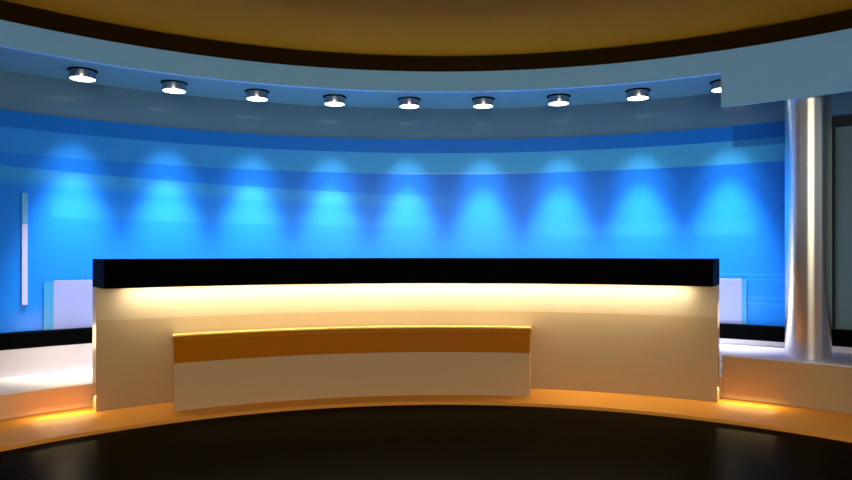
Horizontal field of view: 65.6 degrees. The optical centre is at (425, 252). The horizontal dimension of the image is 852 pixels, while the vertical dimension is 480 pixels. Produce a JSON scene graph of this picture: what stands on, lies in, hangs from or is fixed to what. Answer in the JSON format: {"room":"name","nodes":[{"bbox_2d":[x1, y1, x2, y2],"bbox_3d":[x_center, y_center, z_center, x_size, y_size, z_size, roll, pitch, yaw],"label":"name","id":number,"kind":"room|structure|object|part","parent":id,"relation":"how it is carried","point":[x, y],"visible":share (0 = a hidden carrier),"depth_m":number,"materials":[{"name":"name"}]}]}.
{"room":"studio","nodes":[
{"label":"studio","id":0,"kind":"room"},
{"bbox_2d":[0,47,720,108],"bbox_3d":[0.160,-1.593,4.969,11.169,0.050,4.847,0,0,0],"label":"ceiling","id":1,"kind":"structure","parent":0,"point":[11,60],"depth_m":6.42,"materials":[{"name":"blue"}]},
{"bbox_2d":[67,66,97,81],"bbox_3d":[-2.948,-1.529,5.671,0.236,0.080,0.236,0,0,0],"label":"ceiling spotlight","id":2,"kind":"object","parent":1,"relation":"attached to","point":[82,74],"visible":1,"depth_m":5.60,"materials":[{"name":"silver metal"}]},
{"bbox_3d":[-2.948,-1.563,5.671,0.236,0.010,0.236,0,0,0],"label":"mounting plate","id":3,"kind":"part","parent":2,"relation":"part of","materials":[{"name":"metal"}]},
{"bbox_2d":[160,80,187,93],"bbox_3d":[-2.322,-1.529,6.092,0.236,0.080,0.236,0,0,0],"label":"ceiling spotlight","id":4,"kind":"object","parent":1,"relation":"attached to","point":[169,86],"visible":1,"depth_m":6.02,"materials":[{"name":"silver metal"}]},
{"bbox_3d":[-2.322,-1.563,6.092,0.236,0.010,0.236,0,0,0],"label":"mounting plate","id":5,"kind":"part","parent":4,"relation":"part of","materials":[{"name":"metal"}]},
{"bbox_2d":[245,88,269,101],"bbox_3d":[-1.640,-1.529,6.414,0.236,0.080,0.236,0,0,0],"label":"ceiling spotlight","id":6,"kind":"object","parent":1,"relation":"attached to","point":[257,95],"visible":1,"depth_m":6.34,"materials":[{"name":"silver metal"}]},
{"bbox_3d":[-1.640,-1.563,6.414,0.236,0.010,0.236,0,0,0],"label":"mounting plate","id":7,"kind":"part","parent":6,"relation":"part of","materials":[{"name":"metal"}]},
{"bbox_2d":[323,94,345,106],"bbox_3d":[-0.917,-1.529,6.631,0.236,0.080,0.236,0,0,0],"label":"ceiling spotlight","id":8,"kind":"object","parent":1,"relation":"attached to","point":[335,100],"visible":1,"depth_m":6.55,"materials":[{"name":"silver metal"}]},
{"bbox_3d":[-0.917,-1.563,6.631,0.236,0.010,0.236,0,0,0],"label":"mounting plate","id":9,"kind":"part","parent":8,"relation":"part of","materials":[{"name":"metal"}]},
{"bbox_2d":[398,96,420,108],"bbox_3d":[-0.171,-1.529,6.737,0.236,0.080,0.236,0,0,0],"label":"ceiling spotlight","id":10,"kind":"object","parent":1,"relation":"attached to","point":[408,102],"visible":1,"depth_m":6.66,"materials":[{"name":"silver metal"}]},
{"bbox_3d":[-0.171,-1.563,6.737,0.236,0.010,0.236,0,0,0],"label":"mounting plate","id":11,"kind":"part","parent":10,"relation":"part of","materials":[{"name":"metal"}]},
{"bbox_2d":[0,20,851,92],"bbox_3d":[0.160,-1.665,4.502,9.345,0.194,3.929,0,0,0],"label":"trim","id":12,"kind":"structure","parent":1,"relation":"attached to","point":[15,36],"depth_m":5.96,"materials":[{"name":"blue"}]},
{"bbox_2d":[472,96,494,108],"bbox_3d":[0.583,-1.529,6.729,0.236,0.080,0.236,0,0,0],"label":"ceiling spotlight","id":13,"kind":"object","parent":1,"relation":"attached to","point":[482,102],"visible":1,"depth_m":6.65,"materials":[{"name":"silver metal"}]},
{"bbox_3d":[0.583,-1.563,6.729,0.236,0.010,0.236,0,0,0],"label":"mounting plate","id":14,"kind":"part","parent":13,"relation":"part of","materials":[{"name":"metal"}]},
{"bbox_2d":[547,93,570,105],"bbox_3d":[1.328,-1.529,6.610,0.236,0.080,0.236,0,0,0],"label":"ceiling spotlight","id":15,"kind":"object","parent":1,"relation":"attached to","point":[560,99],"visible":1,"depth_m":6.54,"materials":[{"name":"silver metal"}]},
{"bbox_3d":[1.328,-1.563,6.610,0.236,0.010,0.236,0,0,0],"label":"mounting plate","id":16,"kind":"part","parent":15,"relation":"part of","materials":[{"name":"metal"}]},
{"bbox_2d":[625,88,650,100],"bbox_3d":[2.046,-1.529,6.380,0.236,0.080,0.236,0,0,0],"label":"ceiling spotlight","id":17,"kind":"object","parent":1,"relation":"attached to","point":[634,94],"visible":1,"depth_m":6.30,"materials":[{"name":"silver metal"}]},
{"bbox_3d":[2.046,-1.563,6.380,0.236,0.010,0.236,0,0,0],"label":"mounting plate","id":18,"kind":"part","parent":17,"relation":"part of","materials":[{"name":"metal"}]},
{"bbox_2d":[709,79,720,92],"bbox_3d":[2.722,-1.529,6.045,0.236,0.080,0.236,0,0,0],"label":"ceiling spotlight","id":19,"kind":"object","parent":1,"relation":"attached to","point":[715,84],"visible":0.44,"depth_m":6.01,"materials":[{"name":"silver metal"}]},
{"bbox_2d":[0,109,784,332],"bbox_3d":[-1.352,-0.274,5.681,9.732,1.916,2.865,0,0,-21],"label":"wall","id":20,"kind":"structure","parent":0,"point":[96,189],"depth_m":6.71,"materials":[{"name":"blue paint"}]},
{"bbox_2d":[22,193,27,304],"bbox_3d":[-3.502,-0.036,5.764,0.043,0.978,0.015,0,0,-42],"label":"wall strip","id":21,"kind":"object","parent":20,"relation":"attached to","point":[24,195],"visible":1,"depth_m":5.76,"materials":[{"name":"white"}]},
{"bbox_2d":[43,278,746,329],"bbox_3d":[-0.198,0.466,6.629,6.495,0.438,1.084,0,0,-4],"label":"panel","id":22,"kind":"object","parent":20,"relation":"attached to","point":[67,304],"visible":0.16,"depth_m":6.04,"materials":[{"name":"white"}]},
{"bbox_2d":[0,70,851,139],"bbox_3d":[0.160,-1.400,5.032,11.169,0.337,4.721,0,0,0],"label":"trim","id":23,"kind":"structure","parent":20,"relation":"attached to","point":[21,92],"depth_m":6.79,"materials":[{"name":"blue paint"}]},
{"bbox_2d":[0,338,851,377],"bbox_3d":[0.160,0.939,5.024,11.169,0.238,4.738,0,0,0],"label":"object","id":24,"kind":"structure","parent":20,"relation":"attached to","point":[50,359],"depth_m":5.83,"materials":[{"name":"grey"}]},
{"bbox_2d":[0,323,851,350],"bbox_3d":[0.160,0.752,5.021,11.169,0.135,4.743,0,0,0],"label":"trim","id":25,"kind":"structure","parent":20,"relation":"attached to","point":[58,337],"depth_m":5.88,"materials":[{"name":"black"}]},
{"bbox_2d":[0,405,851,479],"bbox_3d":[0.160,1.315,1.722,15.000,0.070,15.000,0,0,0],"label":"floor","id":26,"kind":"structure","parent":0,"point":[392,442],"depth_m":4.30,"materials":[{"name":"black"}]},
{"bbox_2d":[0,389,851,451],"bbox_3d":[0.160,1.265,4.891,11.169,0.030,5.002,0,0,0],"label":"platform","id":27,"kind":"object","parent":26,"relation":"on","point":[26,431],"visible":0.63,"depth_m":5.21,"materials":[{"name":"brown wood"}]},
{"bbox_2d":[173,322,531,411],"bbox_3d":[-0.562,0.949,5.779,3.137,0.602,0.637,0,0,-11],"label":"desk","id":28,"kind":"object","parent":27,"relation":"on","point":[214,367],"depth_m":5.73,"materials":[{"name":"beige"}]},
{"bbox_3d":[-0.565,0.654,5.652,3.009,0.012,0.388,0,0,-11],"label":"edge trim","id":29,"kind":"part","parent":28,"relation":"part of","materials":[{"name":"orange"}]},
{"bbox_3d":[-0.564,1.061,5.786,3.119,0.379,0.622,0,0,-11],"label":"panel","id":30,"kind":"part","parent":28,"relation":"part of","materials":[{"name":"brown"}]},
{"bbox_2d":[93,258,718,411],"bbox_3d":[-0.101,0.648,5.709,5.189,1.203,1.134,0,0,-4],"label":"desk","id":31,"kind":"object","parent":27,"relation":"on","point":[636,326],"visible":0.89,"depth_m":5.77,"materials":[{"name":"beige laminate"}]},
{"bbox_3d":[-0.108,0.404,5.822,5.189,0.267,0.907,0,0,-4],"label":"panel","id":32,"kind":"part","parent":31,"relation":"part of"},
{"bbox_3d":[-0.108,0.894,5.820,5.189,0.713,0.911,0,0,-4],"label":"panel","id":33,"kind":"part","parent":31,"relation":"part of","materials":[{"name":"beige wood"}]},
{"bbox_2d":[93,258,718,288],"bbox_3d":[-0.101,0.159,5.709,5.189,0.224,1.133,0,0,-4],"label":"countertop","id":34,"kind":"structure","parent":31,"relation":"on","point":[171,272],"depth_m":5.65,"materials":[{"name":"black laminate"}]},
{"bbox_2d":[719,344,851,412],"bbox_3d":[3.769,1.058,5.009,0.967,0.365,3.366,0,0,-41],"label":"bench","id":35,"kind":"object","parent":27,"relation":"on","point":[752,373],"visible":0.9,"depth_m":5.42,"materials":[{"name":"grey"}]},
{"bbox_3d":[3.769,0.881,5.009,0.967,0.012,3.366,0,0,-41],"label":"seat","id":36,"kind":"part","parent":35,"relation":"part of","materials":[{"name":"grey"}]},
{"bbox_2d":[785,94,831,359],"bbox_3d":[3.222,-0.347,5.571,0.344,2.443,0.344,0,0,0],"label":"column","id":37,"kind":"structure","parent":35,"relation":"on","point":[808,121],"depth_m":5.43,"materials":[{"name":"silver metal"}]},
{"bbox_2d":[0,362,851,419],"bbox_3d":[0.160,1.154,4.958,11.169,0.193,4.868,0,0,0],"label":"platform","id":38,"kind":"structure","parent":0,"point":[24,404],"depth_m":5.23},
{"bbox_2d":[4,0,851,55],"bbox_3d":[0.160,-1.942,1.722,9.489,0.060,9.489,0,0,0],"label":"ceiling","id":39,"kind":"structure","parent":0,"point":[371,27],"depth_m":5.46,"materials":[{"name":"gold metal"}]},
{"bbox_2d":[0,0,851,71],"bbox_3d":[0.160,-1.837,4.502,9.345,0.150,3.929,0,0,0],"label":"trim","id":40,"kind":"structure","parent":39,"relation":"attached to","point":[9,11],"depth_m":5.95,"materials":[{"name":"brown"}]},
{"bbox_2d":[721,53,851,106],"bbox_3d":[3.861,-1.420,4.272,0.450,0.296,3.924,0,0,-35],"label":"beam","id":41,"kind":"structure","parent":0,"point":[833,74],"depth_m":5.46,"materials":[{"name":"blue"}]},
{"bbox_2d":[832,114,851,330],"bbox_3d":[4.782,-0.274,4.488,0.567,1.916,4.046,0,0,-31],"label":"wall","id":42,"kind":"structure","parent":0,"point":[843,115],"depth_m":5.88,"materials":[{"name":"blue"}]},
{"bbox_2d":[832,116,851,329],"bbox_3d":[4.158,-0.260,5.373,0.093,1.890,1.596,0,0,-42],"label":"wall screen","id":43,"kind":"object","parent":42,"relation":"attached to","point":[841,126],"visible":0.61,"depth_m":5.86,"materials":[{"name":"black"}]},
{"bbox_3d":[3.627,-0.217,5.917,0.071,1.803,0.035,0,0,40],"label":"frame","id":44,"kind":"part","parent":43,"relation":"part of","materials":[{"name":"black"}]},
{"bbox_3d":[4.158,-1.161,5.373,0.093,0.087,1.595,0,0,-42],"label":"frame","id":45,"kind":"part","parent":43,"relation":"part of","materials":[{"name":"black"}]}
]}

